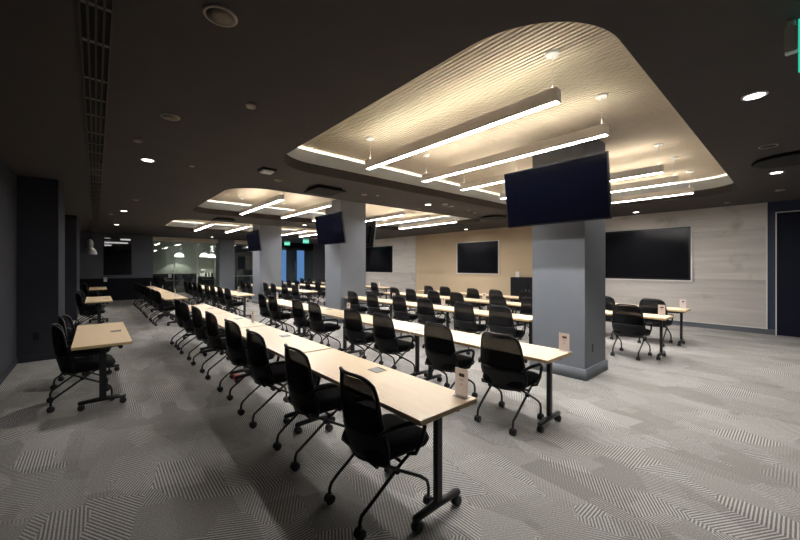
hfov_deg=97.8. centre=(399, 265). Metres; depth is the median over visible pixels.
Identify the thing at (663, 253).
wall display
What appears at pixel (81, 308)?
chair
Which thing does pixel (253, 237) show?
television
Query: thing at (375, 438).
chair
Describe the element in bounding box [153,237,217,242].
trim
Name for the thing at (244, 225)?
linear pendant light
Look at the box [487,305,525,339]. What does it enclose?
chair
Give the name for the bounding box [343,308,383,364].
chair
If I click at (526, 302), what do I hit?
chair
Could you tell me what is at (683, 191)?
linear pendant light
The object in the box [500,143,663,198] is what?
linear pendant light
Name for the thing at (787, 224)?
door
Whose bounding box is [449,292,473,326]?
chair
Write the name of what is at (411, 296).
chair
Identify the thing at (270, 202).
diffuser
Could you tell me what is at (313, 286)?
table
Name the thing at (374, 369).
power outlet
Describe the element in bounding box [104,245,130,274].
wall
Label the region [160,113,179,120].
ceiling speaker
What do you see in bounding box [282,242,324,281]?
wall
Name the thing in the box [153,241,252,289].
wall
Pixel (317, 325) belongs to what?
chair
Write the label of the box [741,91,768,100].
recessed light
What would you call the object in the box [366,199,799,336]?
wall
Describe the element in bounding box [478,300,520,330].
table
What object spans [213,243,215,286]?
wall
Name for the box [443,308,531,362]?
table
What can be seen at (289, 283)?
chair
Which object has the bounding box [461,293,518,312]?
table
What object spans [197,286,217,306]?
table
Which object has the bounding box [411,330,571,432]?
table
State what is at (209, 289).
table
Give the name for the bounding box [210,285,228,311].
chair
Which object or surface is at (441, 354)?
chair
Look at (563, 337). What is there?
table sign
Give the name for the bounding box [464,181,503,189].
diffuser
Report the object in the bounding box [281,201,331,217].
linear pendant light
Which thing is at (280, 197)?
linear pendant light
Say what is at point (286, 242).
exit sign
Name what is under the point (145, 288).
chair
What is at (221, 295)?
chair
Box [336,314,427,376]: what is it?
table
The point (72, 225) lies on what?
pilaster
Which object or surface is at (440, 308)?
table
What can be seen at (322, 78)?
ceiling
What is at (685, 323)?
baseboard
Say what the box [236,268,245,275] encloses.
monitor
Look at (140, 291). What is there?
chair
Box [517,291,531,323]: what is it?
chair
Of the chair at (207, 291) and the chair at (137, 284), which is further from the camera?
the chair at (137, 284)
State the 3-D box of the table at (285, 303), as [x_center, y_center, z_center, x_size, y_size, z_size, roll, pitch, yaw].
[-2.835,1.257,8.538,0.531,0.745,1.897,0,0,-41]
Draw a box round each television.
[246,230,261,251]
[315,211,345,244]
[366,220,376,246]
[504,151,611,227]
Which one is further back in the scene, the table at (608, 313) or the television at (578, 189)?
the table at (608, 313)
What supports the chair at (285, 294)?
on the floor
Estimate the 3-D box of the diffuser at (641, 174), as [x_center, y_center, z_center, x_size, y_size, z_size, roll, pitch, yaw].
[3.179,-1.476,6.582,0.064,0.007,2.892,0,0,-41]
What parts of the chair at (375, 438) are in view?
leg, panel, frame, seat, leg, armrest, leg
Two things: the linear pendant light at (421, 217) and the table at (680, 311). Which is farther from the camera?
the linear pendant light at (421, 217)
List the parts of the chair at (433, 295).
panel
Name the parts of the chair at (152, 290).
panel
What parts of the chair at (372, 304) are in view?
panel, seat, armrest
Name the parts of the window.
sill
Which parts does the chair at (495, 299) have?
panel, frame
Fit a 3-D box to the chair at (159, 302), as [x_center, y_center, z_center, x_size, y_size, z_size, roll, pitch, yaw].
[-6.564,1.151,9.799,0.606,0.956,0.583,0,0,-43]
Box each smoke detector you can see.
[133,138,142,142]
[246,102,255,109]
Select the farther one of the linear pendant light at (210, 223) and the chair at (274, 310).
the linear pendant light at (210, 223)
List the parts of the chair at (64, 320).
panel, frame, seat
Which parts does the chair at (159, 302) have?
panel, seat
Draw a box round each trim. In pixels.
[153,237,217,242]
[196,242,197,283]
[235,240,247,243]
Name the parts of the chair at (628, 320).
panel, frame, seat, leg, leg, armrest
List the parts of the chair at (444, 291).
panel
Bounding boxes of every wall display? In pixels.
[366,245,392,272]
[456,240,498,274]
[605,225,691,281]
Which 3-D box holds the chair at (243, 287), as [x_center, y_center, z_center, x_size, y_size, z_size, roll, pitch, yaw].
[-7.359,1.151,16.732,0.606,0.956,0.583,0,0,-43]
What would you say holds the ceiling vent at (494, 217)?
in the ceiling
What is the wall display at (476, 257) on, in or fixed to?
attached to the wall at (729, 284)
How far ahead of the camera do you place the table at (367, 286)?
14.49 m
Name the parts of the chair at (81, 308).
panel, frame, seat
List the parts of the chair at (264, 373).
leg, panel, frame, seat, leg, armrest, leg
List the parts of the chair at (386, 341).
panel, frame, seat, leg, armrest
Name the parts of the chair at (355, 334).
panel, frame, seat, armrest, leg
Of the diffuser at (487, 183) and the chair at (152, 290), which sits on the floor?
the chair at (152, 290)
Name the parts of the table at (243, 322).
leg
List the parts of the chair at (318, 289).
panel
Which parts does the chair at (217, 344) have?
leg, panel, frame, leg, seat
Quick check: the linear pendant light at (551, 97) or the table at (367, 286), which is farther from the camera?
the table at (367, 286)
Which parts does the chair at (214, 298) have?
panel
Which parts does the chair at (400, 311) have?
panel, frame, seat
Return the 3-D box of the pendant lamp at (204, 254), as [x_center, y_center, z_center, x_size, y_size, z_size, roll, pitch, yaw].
[-11.993,-1.039,21.381,0.500,0.962,0.500,0,0,-41]
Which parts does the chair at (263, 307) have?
panel, frame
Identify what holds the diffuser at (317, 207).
attached to the linear pendant light at (326, 204)
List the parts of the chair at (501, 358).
leg, leg, panel, frame, seat, leg, leg, armrest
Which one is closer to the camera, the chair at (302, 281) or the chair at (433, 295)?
the chair at (433, 295)
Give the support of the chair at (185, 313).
on the floor
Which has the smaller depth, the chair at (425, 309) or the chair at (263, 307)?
the chair at (425, 309)
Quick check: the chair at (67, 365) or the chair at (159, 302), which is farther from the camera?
the chair at (159, 302)
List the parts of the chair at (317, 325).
panel, frame, seat, armrest, leg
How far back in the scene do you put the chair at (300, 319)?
7.04 m
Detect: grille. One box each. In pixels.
[162,115,177,120]
[206,8,234,25]
[760,145,776,148]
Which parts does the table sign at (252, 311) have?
sign panel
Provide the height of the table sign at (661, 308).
0.190 m
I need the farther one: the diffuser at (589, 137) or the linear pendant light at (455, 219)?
the linear pendant light at (455, 219)
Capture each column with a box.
[216,239,234,292]
[252,224,282,303]
[324,199,365,322]
[530,139,607,380]
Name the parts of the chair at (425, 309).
panel, frame, seat, armrest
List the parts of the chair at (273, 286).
panel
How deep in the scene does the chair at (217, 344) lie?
5.09 m
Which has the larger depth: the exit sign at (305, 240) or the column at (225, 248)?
the column at (225, 248)
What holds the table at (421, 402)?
on the floor
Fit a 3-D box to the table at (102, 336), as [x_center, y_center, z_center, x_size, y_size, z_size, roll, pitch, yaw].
[-3.994,1.257,4.677,0.531,0.745,1.897,0,0,-41]
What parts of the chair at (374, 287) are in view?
panel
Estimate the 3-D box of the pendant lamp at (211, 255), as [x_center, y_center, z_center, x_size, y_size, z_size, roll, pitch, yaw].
[-11.973,-1.024,22.195,0.460,0.992,0.460,0,0,-41]
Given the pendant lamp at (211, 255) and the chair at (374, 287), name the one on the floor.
the chair at (374, 287)
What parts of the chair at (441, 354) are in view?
leg, panel, frame, seat, leg, armrest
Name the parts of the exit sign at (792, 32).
lit panel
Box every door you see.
[282,248,312,289]
[775,210,799,336]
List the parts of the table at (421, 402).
leg, leg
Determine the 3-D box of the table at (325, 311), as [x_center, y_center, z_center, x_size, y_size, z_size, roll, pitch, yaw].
[-1.567,1.257,7.082,0.531,0.745,1.897,0,0,-41]
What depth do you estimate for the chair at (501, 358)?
3.51 m
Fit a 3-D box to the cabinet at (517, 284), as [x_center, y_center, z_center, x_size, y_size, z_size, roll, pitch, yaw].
[4.716,1.020,12.543,0.571,1.220,1.380,0,0,-41]
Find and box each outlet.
[33,332,39,340]
[368,367,386,372]
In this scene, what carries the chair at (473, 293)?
on the floor
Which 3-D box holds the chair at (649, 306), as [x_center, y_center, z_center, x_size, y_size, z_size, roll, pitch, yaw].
[5.377,1.151,7.376,0.606,0.956,0.583,0,0,-41]
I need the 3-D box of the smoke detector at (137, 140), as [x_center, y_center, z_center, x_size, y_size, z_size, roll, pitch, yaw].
[-3.149,-1.505,4.193,0.100,0.030,0.100,0,0,-41]
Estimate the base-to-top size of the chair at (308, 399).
0.956 m
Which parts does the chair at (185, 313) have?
panel, frame, seat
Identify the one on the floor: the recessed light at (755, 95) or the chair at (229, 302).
the chair at (229, 302)
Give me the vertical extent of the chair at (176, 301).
0.956 m
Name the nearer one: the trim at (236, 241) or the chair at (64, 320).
the chair at (64, 320)
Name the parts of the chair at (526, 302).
panel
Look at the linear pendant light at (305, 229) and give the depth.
15.47 m
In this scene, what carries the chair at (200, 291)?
on the floor
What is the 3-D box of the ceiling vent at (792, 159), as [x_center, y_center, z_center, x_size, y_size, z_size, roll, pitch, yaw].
[5.462,-1.492,4.890,0.760,0.054,0.760,0,0,-41]
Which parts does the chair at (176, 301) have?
panel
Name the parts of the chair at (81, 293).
seat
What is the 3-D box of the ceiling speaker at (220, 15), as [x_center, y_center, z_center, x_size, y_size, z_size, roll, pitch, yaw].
[-1.087,-1.513,2.116,0.190,0.014,0.190,0,0,-41]
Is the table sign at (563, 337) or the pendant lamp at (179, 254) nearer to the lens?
the table sign at (563, 337)
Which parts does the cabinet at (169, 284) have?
door, door, door, door, door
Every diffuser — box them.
[104,242,127,243]
[242,200,281,213]
[284,206,328,217]
[368,101,558,168]
[423,134,606,181]
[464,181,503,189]
[503,172,661,198]
[615,183,673,191]
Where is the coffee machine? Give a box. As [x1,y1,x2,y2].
[199,269,204,276]
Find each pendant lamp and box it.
[83,239,96,254]
[174,248,183,256]
[200,248,208,256]
[208,249,215,257]
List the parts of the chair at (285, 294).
panel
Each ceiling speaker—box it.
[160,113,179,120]
[203,4,237,26]
[758,144,778,148]
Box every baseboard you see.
[0,358,17,384]
[385,294,782,335]
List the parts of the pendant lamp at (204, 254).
lamp shade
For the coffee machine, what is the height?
0.520 m
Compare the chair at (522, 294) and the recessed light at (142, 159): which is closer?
the recessed light at (142, 159)
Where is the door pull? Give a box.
[237,256,237,287]
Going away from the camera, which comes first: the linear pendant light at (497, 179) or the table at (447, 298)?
the linear pendant light at (497, 179)
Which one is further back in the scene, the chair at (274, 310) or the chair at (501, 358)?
the chair at (274, 310)
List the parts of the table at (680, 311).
leg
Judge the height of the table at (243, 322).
0.745 m
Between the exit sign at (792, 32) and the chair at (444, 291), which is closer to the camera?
the exit sign at (792, 32)
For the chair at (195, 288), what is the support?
on the floor
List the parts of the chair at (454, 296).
panel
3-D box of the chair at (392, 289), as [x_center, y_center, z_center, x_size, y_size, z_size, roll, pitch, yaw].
[-0.047,1.151,11.231,0.606,0.956,0.583,0,0,-41]
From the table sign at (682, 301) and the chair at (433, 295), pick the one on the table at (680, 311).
the table sign at (682, 301)
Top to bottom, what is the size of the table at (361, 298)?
0.745 m
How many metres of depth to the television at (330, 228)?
9.44 m
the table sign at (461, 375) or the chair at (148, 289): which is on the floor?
the chair at (148, 289)
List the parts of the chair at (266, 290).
panel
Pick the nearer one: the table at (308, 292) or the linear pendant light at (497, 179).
the linear pendant light at (497, 179)
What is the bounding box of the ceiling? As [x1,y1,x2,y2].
[0,0,799,244]
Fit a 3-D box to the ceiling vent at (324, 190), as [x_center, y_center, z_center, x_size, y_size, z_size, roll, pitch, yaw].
[-1.483,-1.485,6.864,0.600,0.070,0.600,0,0,-41]
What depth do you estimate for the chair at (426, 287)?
12.07 m
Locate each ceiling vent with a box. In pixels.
[77,0,114,223]
[211,217,235,222]
[304,185,345,195]
[481,215,506,219]
[751,152,799,168]
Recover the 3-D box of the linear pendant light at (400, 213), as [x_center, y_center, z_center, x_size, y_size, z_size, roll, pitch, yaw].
[-0.861,-1.700,11.219,0.130,0.459,2.920,0,0,-41]
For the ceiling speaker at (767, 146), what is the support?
attached to the ceiling
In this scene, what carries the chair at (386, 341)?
on the floor
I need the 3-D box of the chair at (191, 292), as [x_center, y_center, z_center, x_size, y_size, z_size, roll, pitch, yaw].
[-9.027,1.151,15.345,0.606,0.956,0.583,0,0,-42]
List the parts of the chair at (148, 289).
panel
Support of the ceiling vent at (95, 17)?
in the ceiling
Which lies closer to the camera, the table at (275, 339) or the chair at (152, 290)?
the table at (275, 339)
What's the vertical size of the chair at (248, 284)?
0.956 m
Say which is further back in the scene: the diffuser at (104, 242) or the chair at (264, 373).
the diffuser at (104, 242)
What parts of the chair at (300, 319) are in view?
panel, frame, seat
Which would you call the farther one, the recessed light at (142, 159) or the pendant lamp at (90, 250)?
the pendant lamp at (90, 250)
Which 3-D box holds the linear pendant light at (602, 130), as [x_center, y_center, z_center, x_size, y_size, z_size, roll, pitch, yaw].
[1.369,-1.700,5.005,0.130,0.459,2.920,0,0,-41]
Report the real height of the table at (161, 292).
0.745 m
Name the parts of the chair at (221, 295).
panel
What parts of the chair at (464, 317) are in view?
panel, frame, seat, armrest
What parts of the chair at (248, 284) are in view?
panel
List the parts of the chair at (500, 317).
panel, frame, seat, armrest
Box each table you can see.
[71,322,131,411]
[85,296,112,323]
[89,287,106,306]
[145,288,166,310]
[151,291,174,317]
[159,294,187,325]
[183,304,228,353]
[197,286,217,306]
[202,312,264,378]
[209,289,233,311]
[223,291,254,317]
[235,325,330,423]
[266,299,307,336]
[283,289,316,307]
[291,305,354,350]
[294,348,476,533]
[310,285,324,299]
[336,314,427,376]
[344,296,391,317]
[366,285,389,304]
[383,292,427,311]
[386,301,453,327]
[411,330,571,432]
[424,296,485,324]
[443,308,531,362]
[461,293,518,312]
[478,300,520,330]
[605,310,672,359]
[615,303,690,346]
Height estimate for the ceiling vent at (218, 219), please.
0.070 m
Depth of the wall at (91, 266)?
16.57 m
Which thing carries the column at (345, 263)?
on the floor
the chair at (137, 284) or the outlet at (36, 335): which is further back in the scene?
the chair at (137, 284)
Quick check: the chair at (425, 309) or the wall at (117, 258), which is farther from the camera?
the wall at (117, 258)
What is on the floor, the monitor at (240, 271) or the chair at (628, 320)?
the chair at (628, 320)
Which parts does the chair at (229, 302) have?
panel, seat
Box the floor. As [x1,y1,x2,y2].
[0,289,799,539]
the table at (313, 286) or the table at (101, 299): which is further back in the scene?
the table at (313, 286)
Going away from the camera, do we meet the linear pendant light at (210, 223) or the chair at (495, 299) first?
the chair at (495, 299)
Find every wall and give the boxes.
[0,157,16,375]
[80,232,152,300]
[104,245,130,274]
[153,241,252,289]
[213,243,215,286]
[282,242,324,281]
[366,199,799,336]
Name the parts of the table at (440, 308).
leg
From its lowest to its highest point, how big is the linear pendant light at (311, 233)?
0.459 m
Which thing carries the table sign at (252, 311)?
on the table at (243, 322)
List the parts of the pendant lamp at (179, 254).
lamp shade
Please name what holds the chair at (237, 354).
on the floor
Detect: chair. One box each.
[46,323,115,412]
[50,314,111,389]
[74,290,104,326]
[74,292,104,331]
[83,283,101,303]
[133,282,140,304]
[135,283,143,306]
[137,284,153,308]
[140,285,148,311]
[142,286,163,314]
[144,287,167,317]
[149,289,173,321]
[152,290,174,325]
[170,299,207,347]
[176,301,208,353]
[184,281,198,301]
[186,282,202,303]
[187,305,227,365]
[191,282,208,304]
[196,283,213,306]
[200,311,248,379]
[204,284,221,309]
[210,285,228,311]
[217,286,236,314]
[217,319,275,400]
[224,288,245,317]
[237,329,288,428]
[238,280,252,300]
[246,281,252,301]
[258,293,283,330]
[263,282,271,297]
[268,283,281,306]
[268,295,294,331]
[273,343,350,471]
[279,284,292,310]
[287,280,291,295]
[289,285,307,311]
[292,299,322,343]
[295,280,306,295]
[300,278,304,289]
[303,281,319,302]
[308,302,340,348]
[313,282,324,303]
[324,366,432,539]
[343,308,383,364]
[347,291,367,313]
[363,293,389,331]
[370,282,385,304]
[371,312,415,376]
[388,287,409,315]
[392,295,417,338]
[405,288,416,320]
[414,298,445,341]
[422,321,477,397]
[424,285,432,293]
[427,290,450,322]
[438,286,450,312]
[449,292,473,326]
[453,301,486,354]
[467,288,486,319]
[474,331,543,435]
[487,294,516,330]
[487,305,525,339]
[488,289,510,307]
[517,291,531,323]
[519,297,531,339]
[605,296,622,339]
[610,304,652,360]
[637,298,673,346]
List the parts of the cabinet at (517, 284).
door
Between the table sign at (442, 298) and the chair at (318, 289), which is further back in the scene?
the chair at (318, 289)
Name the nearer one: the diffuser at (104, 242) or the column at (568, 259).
the column at (568, 259)
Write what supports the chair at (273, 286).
on the floor
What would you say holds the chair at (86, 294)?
on the floor
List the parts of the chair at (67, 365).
panel, leg, frame, leg, armrest, seat, leg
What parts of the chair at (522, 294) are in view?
panel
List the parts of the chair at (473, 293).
panel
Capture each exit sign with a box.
[284,240,289,245]
[303,238,308,243]
[785,19,799,72]
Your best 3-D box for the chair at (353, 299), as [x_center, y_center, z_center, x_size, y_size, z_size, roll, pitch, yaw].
[-1.165,1.151,9.595,0.606,0.956,0.583,0,0,-42]
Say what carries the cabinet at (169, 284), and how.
on the floor
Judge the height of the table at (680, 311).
0.745 m
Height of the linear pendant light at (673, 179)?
0.459 m
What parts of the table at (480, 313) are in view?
leg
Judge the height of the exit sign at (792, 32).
0.330 m
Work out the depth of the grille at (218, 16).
2.11 m
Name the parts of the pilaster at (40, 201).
trim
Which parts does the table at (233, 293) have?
leg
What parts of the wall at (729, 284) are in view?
wood panel, wood panel, wood panel, wood panel, wood panel, panel trim, wood panel, corner trim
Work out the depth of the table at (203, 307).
7.14 m
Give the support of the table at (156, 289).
on the floor
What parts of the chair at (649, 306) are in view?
panel, frame, seat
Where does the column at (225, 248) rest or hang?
on the floor
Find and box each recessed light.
[140,158,154,161]
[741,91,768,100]
[769,171,783,173]
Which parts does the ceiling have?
slat panel, slat panel, slat panel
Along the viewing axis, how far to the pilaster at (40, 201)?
6.00 m
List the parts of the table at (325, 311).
leg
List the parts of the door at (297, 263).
pane, pane, pane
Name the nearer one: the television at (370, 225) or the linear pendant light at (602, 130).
the linear pendant light at (602, 130)
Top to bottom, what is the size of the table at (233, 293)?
0.745 m
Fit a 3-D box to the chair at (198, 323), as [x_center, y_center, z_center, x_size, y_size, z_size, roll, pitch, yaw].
[-3.312,1.151,6.053,0.606,0.956,0.583,0,0,-40]
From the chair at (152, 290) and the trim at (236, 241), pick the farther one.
the trim at (236, 241)
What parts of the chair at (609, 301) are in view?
panel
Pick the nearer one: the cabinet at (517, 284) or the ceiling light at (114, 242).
the cabinet at (517, 284)
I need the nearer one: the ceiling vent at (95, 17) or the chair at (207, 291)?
the ceiling vent at (95, 17)
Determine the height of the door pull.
1.850 m
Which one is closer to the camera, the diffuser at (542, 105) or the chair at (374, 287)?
the diffuser at (542, 105)
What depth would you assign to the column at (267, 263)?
15.14 m
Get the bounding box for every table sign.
[250,310,255,322]
[441,297,444,305]
[453,367,469,399]
[558,332,570,352]
[658,305,665,315]
[680,299,685,308]
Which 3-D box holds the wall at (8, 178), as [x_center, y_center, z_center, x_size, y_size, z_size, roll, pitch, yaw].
[-6.821,0.055,6.193,0.150,3.150,24.300,0,0,-41]
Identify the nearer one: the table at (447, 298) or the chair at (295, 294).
the table at (447, 298)
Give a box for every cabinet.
[156,277,213,292]
[510,277,531,310]
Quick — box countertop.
[156,277,213,278]
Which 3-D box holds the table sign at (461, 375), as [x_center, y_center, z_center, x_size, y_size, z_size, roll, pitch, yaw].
[0.419,0.794,2.381,0.060,0.190,0.106,0,0,-41]
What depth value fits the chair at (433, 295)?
9.73 m
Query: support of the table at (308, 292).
on the floor
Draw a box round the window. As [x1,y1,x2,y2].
[102,237,132,275]
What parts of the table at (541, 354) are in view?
leg, leg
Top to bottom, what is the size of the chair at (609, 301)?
0.956 m
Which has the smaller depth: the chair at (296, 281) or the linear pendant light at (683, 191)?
the linear pendant light at (683, 191)
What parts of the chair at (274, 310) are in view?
panel, frame, seat, armrest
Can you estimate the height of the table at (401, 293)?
0.745 m
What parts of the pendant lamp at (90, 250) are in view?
lamp shade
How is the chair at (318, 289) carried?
on the floor
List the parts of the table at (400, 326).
leg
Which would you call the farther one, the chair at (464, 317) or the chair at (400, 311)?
the chair at (400, 311)
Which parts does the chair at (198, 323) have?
leg, panel, frame, leg, seat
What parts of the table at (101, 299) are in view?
leg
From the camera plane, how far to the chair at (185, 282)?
15.78 m
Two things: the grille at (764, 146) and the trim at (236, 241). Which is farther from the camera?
the trim at (236, 241)
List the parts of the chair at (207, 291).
panel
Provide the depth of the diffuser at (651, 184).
6.55 m
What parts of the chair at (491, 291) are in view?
panel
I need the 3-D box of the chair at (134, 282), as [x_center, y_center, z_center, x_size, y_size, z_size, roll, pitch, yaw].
[-10.972,1.151,14.844,0.606,0.956,0.583,0,0,-39]
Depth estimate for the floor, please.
3.07 m
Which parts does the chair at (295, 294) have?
panel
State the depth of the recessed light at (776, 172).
5.66 m
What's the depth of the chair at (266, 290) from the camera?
14.28 m
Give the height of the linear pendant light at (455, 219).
0.459 m
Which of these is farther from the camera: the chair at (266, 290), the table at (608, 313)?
the chair at (266, 290)
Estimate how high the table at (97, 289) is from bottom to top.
0.745 m
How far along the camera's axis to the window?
16.54 m
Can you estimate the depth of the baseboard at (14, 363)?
5.23 m
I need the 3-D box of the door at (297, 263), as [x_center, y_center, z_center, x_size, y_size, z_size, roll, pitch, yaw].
[-6.863,0.230,23.066,2.450,2.800,0.158,0,0,-41]
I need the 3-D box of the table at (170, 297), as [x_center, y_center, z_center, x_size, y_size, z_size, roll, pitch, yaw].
[-6.721,1.257,10.259,0.531,0.745,1.897,0,0,-41]
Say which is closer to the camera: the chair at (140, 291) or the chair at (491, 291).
the chair at (491, 291)
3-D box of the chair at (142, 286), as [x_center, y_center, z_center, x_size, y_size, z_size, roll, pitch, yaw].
[-9.124,1.151,12.741,0.606,0.956,0.583,0,0,-39]
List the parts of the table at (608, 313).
leg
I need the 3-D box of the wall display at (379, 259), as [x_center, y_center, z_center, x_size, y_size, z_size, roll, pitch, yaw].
[-1.324,-0.370,19.900,0.034,1.520,2.910,0,0,-41]
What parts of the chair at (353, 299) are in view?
panel, seat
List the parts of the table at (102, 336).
leg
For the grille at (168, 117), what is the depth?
3.54 m
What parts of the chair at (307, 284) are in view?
panel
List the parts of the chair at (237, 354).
leg, panel, frame, leg, seat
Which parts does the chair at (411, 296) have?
panel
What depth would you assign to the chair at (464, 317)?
6.54 m
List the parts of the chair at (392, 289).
panel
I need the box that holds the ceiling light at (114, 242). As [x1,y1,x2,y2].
[104,241,127,243]
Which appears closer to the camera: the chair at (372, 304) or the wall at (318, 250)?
the chair at (372, 304)
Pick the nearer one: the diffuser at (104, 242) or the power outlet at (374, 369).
the power outlet at (374, 369)
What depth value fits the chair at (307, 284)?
15.52 m
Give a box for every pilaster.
[17,175,64,363]
[65,215,79,319]
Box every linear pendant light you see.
[194,221,213,230]
[225,222,248,232]
[239,194,283,214]
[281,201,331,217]
[282,228,307,234]
[299,232,316,236]
[365,49,560,169]
[366,211,404,221]
[372,214,428,225]
[399,217,456,228]
[422,93,608,181]
[460,171,515,190]
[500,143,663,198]
[611,156,678,192]
[611,170,693,203]
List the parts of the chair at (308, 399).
leg, panel, frame, armrest, seat, leg, armrest, leg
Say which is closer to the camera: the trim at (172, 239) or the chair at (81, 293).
the chair at (81, 293)

